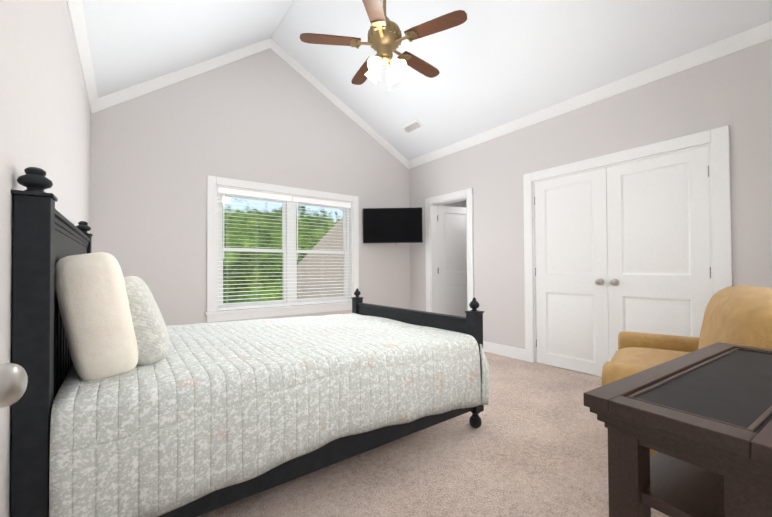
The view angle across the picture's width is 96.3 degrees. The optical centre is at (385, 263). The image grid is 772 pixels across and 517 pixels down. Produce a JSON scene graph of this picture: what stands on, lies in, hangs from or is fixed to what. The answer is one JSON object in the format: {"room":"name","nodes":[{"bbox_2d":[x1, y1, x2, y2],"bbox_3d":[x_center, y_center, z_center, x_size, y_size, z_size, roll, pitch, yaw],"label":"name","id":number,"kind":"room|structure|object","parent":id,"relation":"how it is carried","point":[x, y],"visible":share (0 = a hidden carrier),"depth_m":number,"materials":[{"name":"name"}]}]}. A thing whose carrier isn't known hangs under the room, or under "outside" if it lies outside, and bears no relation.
{"room":"bedroom","nodes":[
{"label":"bedroom","id":0,"kind":"room"},
{"bbox_2d":[0,363,27,407],"bbox_3d":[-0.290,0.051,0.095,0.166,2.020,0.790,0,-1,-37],"label":"door knob","id":1,"kind":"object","parent":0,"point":[13,381],"depth_m":0.38,"materials":[{"name":"silver metal"}]},
{"bbox_2d":[0,0,90,516],"bbox_3d":[-1.419,-0.235,1.322,0.140,2.660,4.960,0,-1,-37],"label":"wall","id":2,"kind":"structure","parent":0,"point":[45,117],"depth_m":1.29,"materials":[{"name":"paint"}]},
{"bbox_2d":[66,0,101,112],"bbox_3d":[-1.353,-1.522,1.395,0.064,0.146,4.680,0,-1,-37],"label":"crown molding","id":3,"kind":"structure","parent":2,"relation":"attached to","point":[75,7],"depth_m":2.43,"materials":[{"name":"white wood"}]},
{"bbox_2d":[82,0,293,97],"bbox_3d":[-0.760,-2.195,1.851,1.816,1.515,4.960,0,-1,-37],"label":"ceiling","id":4,"kind":"structure","parent":0,"point":[133,42],"depth_m":3.00,"materials":[{"name":"paint"}]},
{"bbox_2d":[90,48,409,325],"bbox_3d":[-1.235,-0.813,4.483,3.942,3.900,0.140,0,-1,-37],"label":"wall","id":5,"kind":"structure","parent":0,"point":[266,116],"depth_m":3.85,"materials":[{"name":"paint"}]},
{"bbox_2d":[102,38,409,169],"bbox_3d":[-1.185,-2.102,4.422,3.780,1.386,0.054,0,-1,-37],"label":"crown molding","id":6,"kind":"structure","parent":5,"relation":"attached to","point":[115,98],"depth_m":4.05,"materials":[{"name":"white wood"}]},
{"bbox_2d":[205,175,358,321],"bbox_3d":[-1.219,-0.162,4.451,2.010,1.623,0.190,0,-1,-37],"label":"window","id":7,"kind":"structure","parent":5,"relation":"in","point":[212,313],"depth_m":4.39,"materials":[{"name":"white wood"}]},
{"bbox_2d":[217,187,350,310],"bbox_3d":[-1.211,-0.167,4.440,1.742,1.398,0.062,0,-1,-37],"label":"window blinds","id":8,"kind":"object","parent":7,"relation":"attached to","point":[244,193],"visible":0.96,"depth_m":4.37,"materials":[{"name":"white plastic"}]},
{"bbox_2d":[363,207,422,242],"bbox_3d":[0.093,-0.539,5.014,0.676,0.535,0.593,0,-1,-37],"label":"wall-mounted tv","id":9,"kind":"object","parent":5,"relation":"attached to","point":[392,225],"visible":1,"depth_m":4.99,"materials":[{"name":"black plastic"}]},
{"bbox_2d":[198,352,669,516],"bbox_3d":[0.223,1.141,2.527,4.222,0.080,4.960,0,-1,-37],"label":"floor","id":10,"kind":"structure","parent":0,"point":[535,444],"depth_m":1.84,"materials":[{"name":"carpet"}]},
{"bbox_2d":[11,167,489,516],"bbox_3d":[-0.681,0.408,2.282,2.199,1.391,1.643,0,-1,-37],"label":"bed","id":11,"kind":"object","parent":10,"relation":"on","point":[129,403],"visible":1,"depth_m":1.34,"materials":[{"name":"white fabric"}]},
{"bbox_2d":[124,276,169,365],"bbox_3d":[-1.152,0.254,1.613,0.253,0.396,0.559,0,-1,-37],"label":"pillow","id":12,"kind":"object","parent":11,"relation":"on","point":[151,334],"depth_m":1.42,"materials":[{"name":"white fabric"}]},
{"bbox_2d":[49,313,489,516],"bbox_3d":[-0.646,0.685,2.303,2.101,0.510,1.643,0,-1,-37],"label":"quilt","id":13,"kind":"object","parent":11,"relation":"on","point":[233,409],"depth_m":1.46,"materials":[{"name":"white fabric"}]},
{"bbox_2d":[584,342,771,516],"bbox_3d":[0.883,0.674,0.853,0.900,0.800,0.300,0,-1,-33],"label":"table","id":14,"kind":"object","parent":10,"relation":"on","point":[700,421],"visible":1,"depth_m":0.69,"materials":[{"name":"brown wood"}]},
{"bbox_2d":[601,285,771,456],"bbox_3d":[1.674,0.597,1.782,0.870,0.970,1.178,-1,-1,38],"label":"armchair","id":15,"kind":"object","parent":10,"relation":"on","point":[740,315],"visible":0.21,"depth_m":1.59,"materials":[{"name":"yellow fabric"}]},
{"bbox_2d":[440,200,465,207],"bbox_3d":[1.517,-0.137,5.452,1.350,2.540,1.970,0,-1,-37],"label":"wall","id":16,"kind":"structure","parent":0,"point":[460,204],"depth_m":6.44,"materials":[{"name":"paint"}]},
{"bbox_2d":[271,0,771,160],"bbox_3d":[0.928,-2.265,3.119,2.406,1.360,4.960,0,-1,-37],"label":"ceiling","id":17,"kind":"structure","parent":0,"point":[496,63],"depth_m":3.42,"materials":[{"name":"paint"}]},
{"bbox_2d":[300,0,466,91],"bbox_3d":[0.003,-1.995,2.474,1.100,1.575,1.112,0,-1,-37],"label":"ceiling fan","id":18,"kind":"object","parent":17,"relation":"hanging from","point":[385,38],"visible":1,"depth_m":2.37,"materials":[{"name":"brown wood"}]},
{"bbox_2d":[400,118,422,133],"bbox_3d":[0.353,-1.891,4.768,0.147,0.080,0.320,0,-1,-37],"label":"ceiling vent","id":19,"kind":"object","parent":17,"relation":"in","point":[413,125],"visible":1,"depth_m":4.75,"materials":[{"name":"grey metal"}]},
{"bbox_2d":[409,39,771,348],"bbox_3d":[1.847,-0.282,3.771,0.140,2.780,4.960,0,-1,-37],"label":"wall","id":20,"kind":"structure","parent":0,"point":[733,91],"depth_m":3.33,"materials":[{"name":"paint"}]},
{"bbox_2d":[437,206,466,316],"bbox_3d":[1.105,0.116,5.416,0.676,2.020,0.225,0,-1,-37],"label":"entry door","id":21,"kind":"structure","parent":20,"relation":"in","point":[452,260],"depth_m":5.40,"materials":[{"name":"white wood"}]},
{"bbox_2d":[483,341,524,360],"bbox_3d":[1.379,1.053,4.258,0.016,0.130,0.740,0,-1,-37],"label":"baseboard","id":22,"kind":"structure","parent":20,"relation":"attached to","point":[506,351],"depth_m":4.17,"materials":[{"name":"white wood"}]},
{"bbox_2d":[534,168,608,376],"bbox_3d":[1.883,0.085,3.590,0.099,2.025,0.734,0,-1,-37],"label":"closet door","id":23,"kind":"structure","parent":20,"relation":"in","point":[571,283],"depth_m":3.57,"materials":[{"name":"white wood"}]},
{"bbox_2d":[410,21,771,167],"bbox_3d":[1.765,-1.623,3.734,0.062,0.133,4.680,0,-1,-37],"label":"crown molding","id":24,"kind":"structure","parent":20,"relation":"attached to","point":[743,40],"depth_m":3.16,"materials":[{"name":"white wood"}]},
{"bbox_2d":[606,146,711,361],"bbox_3d":[2.325,0.074,3.000,0.099,2.025,0.734,0,-1,-37],"label":"closet door","id":25,"kind":"structure","parent":20,"relation":"in","point":[658,245],"depth_m":2.99,"materials":[{"name":"white wood"}]},
{"label":"outside","id":26,"kind":"structure","parent":0,"visible":0},
{"bbox_2d":[223,197,342,302],"bbox_3d":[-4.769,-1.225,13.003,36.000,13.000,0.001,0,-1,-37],"label":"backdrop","id":27,"kind":"structure","parent":26,"point":[238,243],"depth_m":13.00,"materials":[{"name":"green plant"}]},
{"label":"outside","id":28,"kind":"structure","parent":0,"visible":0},
{"bbox_2d":[297,218,343,298],"bbox_3d":[-1.746,-0.189,10.250,2.115,3.553,0.001,0,-1,-37],"label":"roof","id":29,"kind":"structure","parent":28,"point":[330,258],"depth_m":10.21,"materials":[{"name":"grey"}]}
]}

